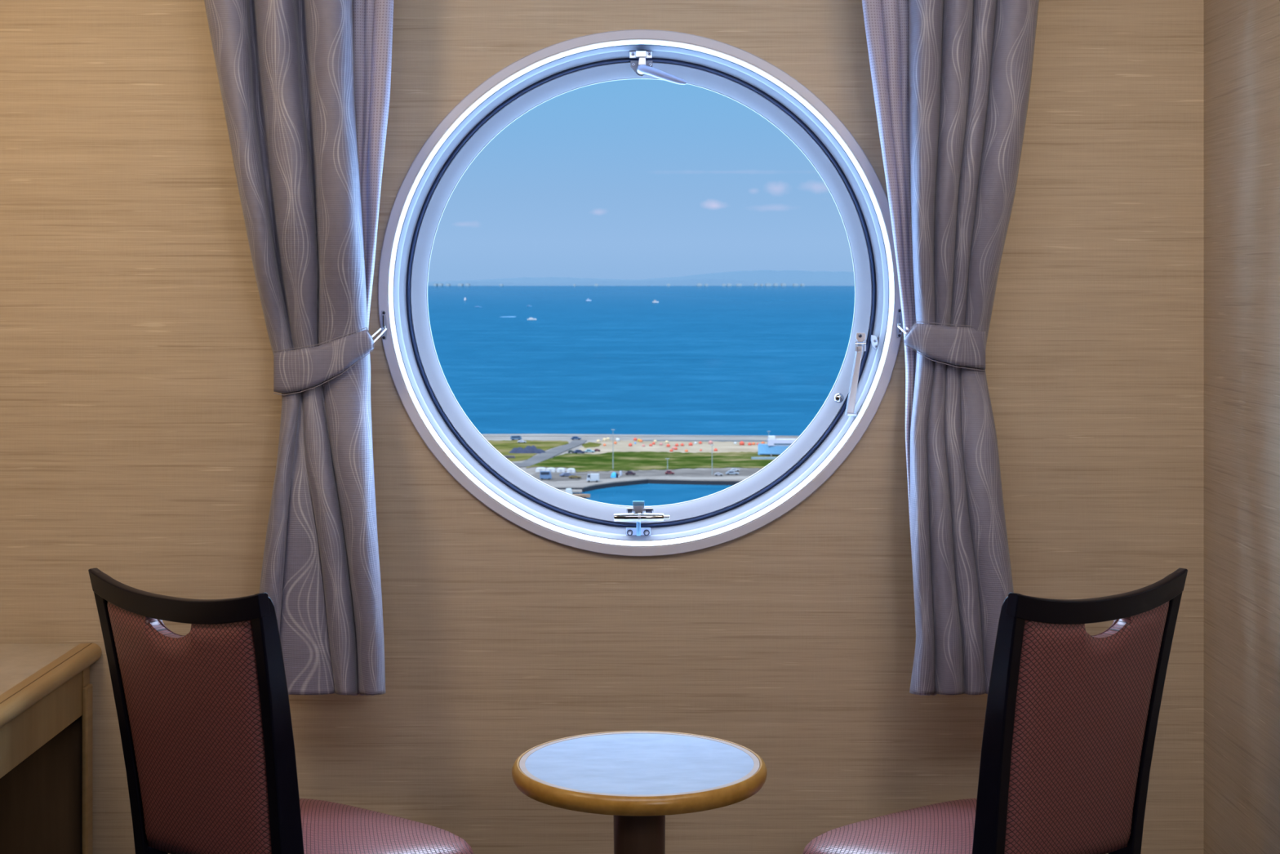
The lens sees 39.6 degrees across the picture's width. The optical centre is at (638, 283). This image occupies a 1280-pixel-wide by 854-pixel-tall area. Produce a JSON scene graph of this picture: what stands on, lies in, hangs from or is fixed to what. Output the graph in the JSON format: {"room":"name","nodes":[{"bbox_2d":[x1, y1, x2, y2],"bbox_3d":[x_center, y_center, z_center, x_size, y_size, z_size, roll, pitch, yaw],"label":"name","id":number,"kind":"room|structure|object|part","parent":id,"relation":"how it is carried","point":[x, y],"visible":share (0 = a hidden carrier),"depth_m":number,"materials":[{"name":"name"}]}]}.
{"room":"ship interior","nodes":[
{"label":"ship interior","id":0,"kind":"room"},
{"bbox_2d":[0,0,1204,853],"bbox_3d":[-0.304,0.365,3.915,3.291,2.530,0.030,0,0,0],"label":"wall","id":1,"kind":"structure","parent":0,"point":[140,410],"depth_m":3.90,"materials":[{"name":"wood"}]},
{"bbox_2d":[377,29,902,556],"bbox_3d":[0.007,0.020,4.016,1.270,1.270,0.260,0,0,0],"label":"window","id":2,"kind":"structure","parent":1,"relation":"in","point":[734,512],"depth_m":4.01,"materials":[{"name":"white metal"}]},
{"bbox_2d":[380,310,387,339],"bbox_3d":[-0.555,0.090,3.871,0.015,0.064,0.030,0,0,0],"label":"curtain hook","id":3,"kind":"object","parent":2,"relation":"attached to","point":[384,325],"visible":0.99,"depth_m":3.88,"materials":[{"name":"silver metal"}]},
{"bbox_2d":[273,327,386,395],"bbox_3d":[-0.667,0.165,3.810,0.243,0.144,0.109,0,0,0],"label":"tieback","id":4,"kind":"object","parent":3,"relation":"attached to","point":[296,370],"visible":1,"depth_m":3.76,"materials":[{"name":"grey fabric"}]},
{"bbox_3d":[-0.565,0.107,3.832,0.005,0.021,0.059,0,0,13],"label":"cord","id":5,"kind":"part","parent":4,"relation":"part of","materials":[{"name":"white fabric"}]},
{"bbox_3d":[-0.558,0.113,3.832,0.005,0.033,0.062,0,0,21],"label":"cord","id":6,"kind":"part","parent":4,"relation":"part of","materials":[{"name":"white fabric"}]},
{"bbox_3d":[0.008,-0.485,4.008,0.050,0.036,0.008,0,0,0],"label":"latch plate","id":7,"kind":"part","parent":2,"relation":"part of","materials":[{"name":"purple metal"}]},
{"bbox_3d":[0.054,-0.467,3.968,0.111,0.047,0.021,0,0,11],"label":"latch handle","id":8,"kind":"part","parent":2,"relation":"part of","materials":[{"name":"silver metal"}]},
{"bbox_3d":[0.484,0.224,3.989,0.037,0.146,0.006,0,0,0],"label":"stay arm","id":9,"kind":"part","parent":2,"relation":"part of","materials":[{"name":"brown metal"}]},
{"bbox_3d":[0.502,0.121,4.004,0.023,0.021,0.008,0,0,0],"label":"stay plate","id":10,"kind":"part","parent":2,"relation":"part of","materials":[{"name":"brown metal"}]},
{"bbox_3d":[0.534,0.132,4.012,0.020,0.034,0.016,0,0,0],"label":"catch plate","id":11,"kind":"part","parent":2,"relation":"part of","materials":[{"name":"silver metal"}]},
{"bbox_2d":[895,308,902,337],"bbox_3d":[0.571,0.086,3.871,0.015,0.064,0.030,0,0,0],"label":"curtain hook","id":12,"kind":"object","parent":2,"relation":"attached to","point":[899,317],"visible":0.92,"depth_m":3.88,"materials":[{"name":"silver metal"}]},
{"bbox_2d":[897,321,985,370],"bbox_3d":[0.657,0.134,3.810,0.189,0.108,0.109,0,0,0],"label":"tieback","id":13,"kind":"object","parent":12,"relation":"attached to","point":[956,345],"visible":0.99,"depth_m":3.76,"materials":[{"name":"grey fabric"}]},
{"bbox_3d":[0.570,0.100,3.832,0.004,0.019,0.058,0,0,-9],"label":"cord","id":14,"kind":"part","parent":13,"relation":"part of","materials":[{"name":"white fabric"}]},
{"bbox_2d":[1204,0,1279,853],"bbox_3d":[1.291,0.365,0.650,0.100,2.330,6.500,0,0,0],"label":"wall","id":15,"kind":"structure","parent":0,"point":[1242,37],"depth_m":3.66,"materials":[{"name":"wood"}]},
{"bbox_3d":[-0.304,-0.850,0.600,3.291,0.100,6.600,0,0,0],"label":"ceiling","id":16,"kind":"structure","parent":0,"visible":0},
{"bbox_2d":[204,0,385,694],"bbox_3d":[-0.734,0.017,3.741,0.409,1.695,0.152,0,0,0],"label":"curtain","id":17,"kind":"object","parent":16,"relation":"hanging from","point":[285,68],"visible":0.93,"depth_m":3.71,"materials":[{"name":"grey fabric"}]},
{"bbox_2d":[351,0,394,695],"bbox_3d":[-0.586,0.019,3.793,0.150,1.701,0.107,0,0,0],"label":"curtain","id":18,"kind":"object","parent":16,"relation":"hanging from","point":[372,20],"visible":0.32,"depth_m":3.75,"materials":[{"name":"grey fabric"}]},
{"bbox_2d":[862,0,936,695],"bbox_3d":[0.546,0.019,3.792,0.173,1.700,0.110,0,0,0],"label":"curtain","id":19,"kind":"object","parent":16,"relation":"hanging from","point":[886,21],"visible":0.38,"depth_m":3.75,"materials":[{"name":"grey fabric"}]},
{"bbox_2d":[908,0,1039,694],"bbox_3d":[0.713,0.017,3.743,0.303,1.684,0.144,0,0,0],"label":"curtain","id":20,"kind":"object","parent":16,"relation":"hanging from","point":[971,61],"visible":0.96,"depth_m":3.71,"materials":[{"name":"grey fabric"}]},
{"bbox_3d":[-0.304,1.580,0.600,3.291,0.100,6.600,0,0,0],"label":"floor","id":21,"kind":"structure","parent":0,"visible":0},
{"bbox_2d":[0,642,102,853],"bbox_3d":[-1.510,1.158,2.697,0.670,0.744,2.394,0,0,0],"label":"writing desk","id":22,"kind":"object","parent":21,"relation":"on","point":[46,692],"visible":1,"depth_m":3.86,"materials":[{"name":"beige laminate"}]},
{"bbox_3d":[-1.525,1.179,3.879,0.640,0.702,0.030,0,0,0],"label":"panel","id":23,"kind":"part","parent":22,"relation":"part of","materials":[{"name":"brown wood"}]},
{"bbox_3d":[-1.198,0.808,2.697,0.048,0.042,2.394,0,0,0],"label":"edge moulding","id":24,"kind":"part","parent":22,"relation":"part of","materials":[{"name":"beige wood"}]},
{"bbox_2d":[88,567,473,853],"bbox_3d":[-0.682,1.033,3.444,0.558,0.993,0.603,0,0,36],"label":"dining chair","id":25,"kind":"object","parent":21,"relation":"on","point":[204,717],"visible":1,"depth_m":3.23,"materials":[{"name":"red fabric"}]},
{"bbox_3d":[-0.969,1.034,3.395,0.054,0.993,0.153,0,0,36],"label":"post","id":26,"kind":"part","parent":25,"relation":"part of","materials":[{"name":"black wood"}]},
{"bbox_3d":[-0.843,0.572,3.219,0.464,0.071,0.050,0,0,36],"label":"rail","id":27,"kind":"part","parent":25,"relation":"part of","materials":[{"name":"black wood"}]},
{"bbox_2d":[106,601,271,853],"bbox_3d":[-0.815,0.829,3.257,0.407,0.492,0.119,0,0,36],"label":"cushion","id":28,"kind":"object","parent":25,"relation":"on","point":[193,708],"depth_m":3.22,"materials":[{"name":"fabric"}]},
{"bbox_3d":[-0.636,1.034,3.156,0.054,0.993,0.153,0,0,36],"label":"post","id":29,"kind":"part","parent":25,"relation":"part of","materials":[{"name":"black wood"}]},
{"bbox_2d":[299,798,473,853],"bbox_3d":[-0.645,1.103,3.497,0.558,0.085,0.474,0,0,36],"label":"seat cushion","id":30,"kind":"object","parent":25,"relation":"on","point":[327,827],"depth_m":3.46,"materials":[{"name":"fabric"}]},
{"bbox_2d":[511,730,767,853],"bbox_3d":[0.003,1.195,3.200,0.458,0.670,0.458,0,0,0],"label":"round side table","id":31,"kind":"object","parent":21,"relation":"on","point":[639,778],"visible":1,"depth_m":3.15,"materials":[{"name":"white laminate"}]},
{"bbox_2d":[802,567,1187,853],"bbox_3d":[0.682,1.033,3.444,0.558,0.993,0.603,0,0,-36],"label":"dining chair","id":32,"kind":"object","parent":21,"relation":"on","point":[1072,714],"visible":1,"depth_m":3.23,"materials":[{"name":"fabric"}]},
{"bbox_2d":[802,798,977,853],"bbox_3d":[0.645,1.103,3.497,0.558,0.085,0.474,0,0,-36],"label":"seat cushion","id":33,"kind":"object","parent":32,"relation":"on","point":[944,827],"depth_m":3.46,"materials":[{"name":"fabric"}]},
{"bbox_3d":[0.636,1.034,3.156,0.054,0.993,0.153,0,0,-36],"label":"post","id":34,"kind":"part","parent":32,"relation":"part of","materials":[{"name":"black wood"}]},
{"bbox_2d":[1004,600,1168,853],"bbox_3d":[0.815,0.829,3.257,0.407,0.492,0.119,0,0,-36],"label":"cushion","id":35,"kind":"object","parent":32,"relation":"on","point":[1082,708],"depth_m":3.22,"materials":[{"name":"fabric"}]},
{"bbox_3d":[0.843,0.572,3.219,0.464,0.071,0.050,0,0,-36],"label":"rail","id":36,"kind":"part","parent":32,"relation":"part of","materials":[{"name":"black wood"}]},
{"bbox_3d":[0.969,1.034,3.395,0.054,0.993,0.153,0,0,-36],"label":"post","id":37,"kind":"part","parent":32,"relation":"part of","materials":[{"name":"black wood"}]},
{"label":"outside","id":38,"kind":"structure","parent":0,"visible":0},
{"bbox_2d":[481,433,798,488],"bbox_3d":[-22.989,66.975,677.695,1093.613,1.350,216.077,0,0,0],"label":"ground","id":39,"kind":"structure","parent":38,"point":[582,483],"depth_m":752.39,"materials":[{"name":"concrete"}]},
{"bbox_2d":[510,435,521,439],"bbox_3d":[-51.746,65.346,754.249,4.600,1.891,1.899,0,0,-17],"label":"van","id":40,"kind":"object","parent":39,"relation":"on","point":[512,437],"visible":0.99,"depth_m":753.58,"materials":[{"name":"white"}]},
{"bbox_2d":[535,466,546,471],"bbox_3d":[-34.349,65.654,628.125,3.653,1.291,3.230,0,0,0],"label":"tent","id":41,"kind":"object","parent":39,"relation":"on","point":[540,468],"visible":0.91,"depth_m":626.50,"materials":[{"name":"grey fabric"}]},
{"bbox_2d":[570,435,581,439],"bbox_3d":[-26.381,65.571,755.565,4.300,1.441,1.780,0,0,0],"label":"car","id":42,"kind":"object","parent":39,"relation":"on","point":[573,437],"visible":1,"depth_m":754.78,"materials":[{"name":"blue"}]},
{"bbox_2d":[573,449,585,453],"bbox_3d":[-22.987,65.571,694.926,4.400,1.441,1.820,0,0,-14],"label":"car","id":43,"kind":"object","parent":39,"relation":"on","point":[575,451],"visible":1,"depth_m":694.15,"materials":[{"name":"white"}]},
{"bbox_2d":[586,473,599,482],"bbox_3d":[-15.118,64.931,594.696,4.200,2.721,1.740,0,0,0],"label":"truck","id":44,"kind":"object","parent":39,"relation":"on","point":[592,477],"visible":1,"depth_m":593.88,"materials":[{"name":"white metal"}]},
{"bbox_2d":[482,435,799,436],"bbox_3d":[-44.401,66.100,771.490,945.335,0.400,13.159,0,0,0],"label":"parapet","id":45,"kind":"object","parent":39,"relation":"on","point":[482,435],"visible":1,"depth_m":770.61,"materials":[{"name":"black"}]},
{"bbox_2d":[642,440,767,441],"bbox_3d":[94.010,66.025,745.172,188.020,0.550,7.677,0,0,0],"label":"wall","id":46,"kind":"structure","parent":39,"relation":"on","point":[642,440],"depth_m":747.26,"materials":[{"name":"grey"}]},
{"bbox_2d":[751,457,776,459],"bbox_3d":[52.893,65.850,670.419,20.265,0.900,1.608,0,0,0],"label":"pontoon","id":47,"kind":"object","parent":39,"relation":"on","point":[752,458],"visible":0.36,"depth_m":669.68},
{"bbox_2d":[758,435,796,456],"bbox_3d":[56.052,62.400,682.869,20.000,7.800,5.000,0,0,0],"label":"building","id":48,"kind":"structure","parent":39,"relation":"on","point":[775,446],"depth_m":680.89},
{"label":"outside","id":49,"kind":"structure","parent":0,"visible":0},
{"bbox_2d":[511,440,586,466],"bbox_3d":[-40.121,66.085,693.670,36.983,0.090,115.242,0,0,0],"label":"road","id":50,"kind":"structure","parent":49,"point":[548,454],"depth_m":688.41,"materials":[{"name":"grey asphalt"}]},
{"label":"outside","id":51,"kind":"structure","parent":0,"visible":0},
{"bbox_2d":[427,285,854,506],"bbox_3d":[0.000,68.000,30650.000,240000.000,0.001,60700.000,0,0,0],"label":"sea surface","id":52,"kind":"object","parent":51,"point":[698,360],"visible":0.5,"depth_m":1593.97,"materials":[{"name":"liquid"}]},
{"bbox_2d":[560,489,582,492],"bbox_3d":[-25.754,67.100,575.657,15.149,0.600,3.500,0,0,0],"label":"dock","id":53,"kind":"object","parent":52,"relation":"on","point":[573,491],"visible":0.36,"depth_m":573.92,"materials":[{"name":"concrete"}]},
{"bbox_2d":[565,488,590,497],"bbox_3d":[-21.453,66.600,564.811,12.500,3.000,3.250,0,0,-1],"label":"boat","id":54,"kind":"object","parent":52,"relation":"on","point":[569,491],"visible":0.48,"depth_m":564.06,"materials":[{"name":"white"}]},
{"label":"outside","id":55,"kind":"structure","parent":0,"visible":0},
{"bbox_2d":[487,440,568,462],"bbox_3d":[-229.626,66.205,704.216,401.822,0.090,96.924,0,0,0],"label":"grass field","id":56,"kind":"structure","parent":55,"point":[504,446],"depth_m":724.27,"materials":[{"name":"green plant"}]},
{"bbox_2d":[503,455,515,457],"bbox_3d":[-49.157,65.800,675.460,5.200,1.000,2.200,0,0,0],"label":"pallets","id":57,"kind":"object","parent":56,"relation":"on","point":[506,456],"visible":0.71,"depth_m":674.43,"materials":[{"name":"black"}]},
{"bbox_2d":[508,444,545,453],"bbox_3d":[-43.350,64.794,696.812,15.984,3.011,6.800,0,0,0],"label":"heap","id":58,"kind":"object","parent":56,"relation":"on","point":[528,449],"visible":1,"depth_m":694.83,"materials":[{"name":"grey gravel"}]},
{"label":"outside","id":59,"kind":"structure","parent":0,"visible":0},
{"bbox_2d":[526,451,779,471],"bbox_3d":[158.595,66.145,662.959,397.883,0.090,76.747,0,0,0],"label":"grass field","id":60,"kind":"structure","parent":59,"point":[622,460],"depth_m":660.58,"materials":[{"name":"green plant"}]},
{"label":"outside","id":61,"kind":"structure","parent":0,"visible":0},
{"bbox_2d":[427,270,854,283],"bbox_3d":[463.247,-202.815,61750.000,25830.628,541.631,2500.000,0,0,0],"label":"hills","id":62,"kind":"structure","parent":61,"point":[756,276],"depth_m":8883.94,"materials":[{"name":"blue"}]},
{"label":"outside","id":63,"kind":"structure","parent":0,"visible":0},
{"bbox_2d":[556,479,741,492],"bbox_3d":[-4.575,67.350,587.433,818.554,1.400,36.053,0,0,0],"label":"wall","id":64,"kind":"structure","parent":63,"point":[647,481],"depth_m":600.88,"materials":[{"name":"grey concrete"}]},
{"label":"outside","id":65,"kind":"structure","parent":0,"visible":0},
{"bbox_2d":[577,440,767,453],"bbox_3d":[92.898,66.225,717.327,234.625,0.090,71.811,0,0,0],"label":"beach","id":66,"kind":"structure","parent":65,"point":[621,446],"depth_m":720.92},
{"bbox_2d":[584,448,594,453],"bbox_3d":[-19.004,65.571,697.164,3.900,1.441,1.622,0,0,0],"label":"car","id":67,"kind":"object","parent":66,"relation":"on","point":[587,450],"visible":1,"depth_m":696.35,"materials":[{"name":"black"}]},
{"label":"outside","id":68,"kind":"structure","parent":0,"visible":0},
{"bbox_2d":[581,441,601,448],"bbox_3d":[-19.161,66.165,729.822,8.130,0.090,27.117,0,0,0],"label":"grass field","id":69,"kind":"structure","parent":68,"point":[588,444],"depth_m":727.46,"materials":[{"name":"green plant"}]},
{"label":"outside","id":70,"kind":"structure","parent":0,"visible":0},
{"bbox_2d":[427,278,854,285],"bbox_3d":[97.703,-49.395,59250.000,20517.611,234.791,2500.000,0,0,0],"label":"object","id":71,"kind":"structure","parent":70,"point":[691,282],"depth_m":8883.94,"materials":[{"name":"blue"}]},
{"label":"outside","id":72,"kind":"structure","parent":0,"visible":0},
{"bbox_2d":[530,468,761,481],"bbox_3d":[4.724,66.275,616.642,87.987,0.090,42.309,0,0,0],"label":"pavement","id":73,"kind":"structure","parent":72,"point":[743,472],"depth_m":619.20,"materials":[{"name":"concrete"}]},
{"bbox_2d":[539,471,551,479],"bbox_3d":[-31.216,64.846,601.304,3.900,2.891,1.622,0,0,0],"label":"van","id":74,"kind":"object","parent":73,"relation":"on","point":[544,474],"visible":1,"depth_m":600.59,"materials":[{"name":"blue metal"}]},
{"bbox_2d":[546,467,555,471],"bbox_3d":[-30.851,65.654,627.219,3.299,1.291,3.230,0,0,0],"label":"tent","id":75,"kind":"object","parent":73,"relation":"on","point":[551,469],"visible":0.93,"depth_m":625.58,"materials":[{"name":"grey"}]},
{"bbox_2d":[556,467,565,471],"bbox_3d":[-27.171,65.654,626.317,2.947,1.291,3.230,0,0,0],"label":"tent","id":76,"kind":"object","parent":73,"relation":"on","point":[559,469],"visible":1,"depth_m":624.66,"materials":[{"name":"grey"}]},
{"bbox_2d":[559,472,575,476],"bbox_3d":[-24.347,65.646,611.496,5.200,1.291,2.136,0,0,-20],"label":"car","id":77,"kind":"object","parent":73,"relation":"on","point":[563,474],"visible":0.83,"depth_m":610.49,"materials":[{"name":"grey"}]},
{"bbox_2d":[566,467,575,472],"bbox_3d":[-23.597,65.654,625.416,2.942,1.291,3.230,0,0,0],"label":"tent","id":78,"kind":"object","parent":73,"relation":"on","point":[570,469],"visible":0.98,"depth_m":623.90,"materials":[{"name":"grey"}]},
{"bbox_2d":[568,475,581,478],"bbox_3d":[-21.483,65.746,604.663,4.200,1.091,1.740,0,0,0],"label":"car","id":79,"kind":"object","parent":73,"relation":"on","point":[571,476],"visible":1,"depth_m":603.97,"materials":[{"name":"black"}]},
{"bbox_2d":[610,471,619,477],"bbox_3d":[-7.844,65.350,608.060,3.100,1.900,2.200,0,0,0],"label":"dome tent","id":80,"kind":"object","parent":73,"relation":"on","point":[614,474],"visible":1,"depth_m":607.22,"materials":[{"name":"blue"}]},
{"bbox_2d":[625,471,635,475],"bbox_3d":[-2.641,65.571,615.845,3.600,1.441,1.503,0,0,0],"label":"car","id":81,"kind":"object","parent":73,"relation":"on","point":[627,473],"visible":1,"depth_m":615.13,"materials":[{"name":"black"}]},
{"bbox_2d":[665,470,674,474],"bbox_3d":[10.971,65.571,617.602,3.200,1.441,1.345,0,0,0],"label":"car","id":82,"kind":"object","parent":73,"relation":"on","point":[667,472],"visible":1,"depth_m":617.09,"materials":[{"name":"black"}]},
{"bbox_2d":[711,444,712,475],"bbox_3d":[25.689,61.046,616.722,1.400,10.508,0.316,0,0,0],"label":"lamp post","id":83,"kind":"object","parent":73,"relation":"on","point":[712,445],"visible":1,"depth_m":616.63,"materials":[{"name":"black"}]},
{"bbox_2d":[714,472,722,475],"bbox_3d":[27.797,65.696,613.228,2.800,1.191,1.187,0,0,0],"label":"car","id":84,"kind":"object","parent":73,"relation":"on","point":[716,473],"visible":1,"depth_m":612.73,"materials":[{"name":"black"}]},
{"bbox_2d":[725,470,738,475],"bbox_3d":[32.678,65.571,616.722,4.600,1.441,1.899,0,0,0],"label":"car","id":85,"kind":"object","parent":73,"relation":"on","point":[729,472],"visible":1,"depth_m":615.88,"materials":[{"name":"white metal"}]},
{"bbox_2d":[730,467,739,471],"bbox_3d":[34.207,65.696,627.448,3.200,1.191,1.345,0,0,0],"label":"car","id":86,"kind":"object","parent":73,"relation":"on","point":[732,468],"visible":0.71,"depth_m":626.80,"materials":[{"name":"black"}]}
]}

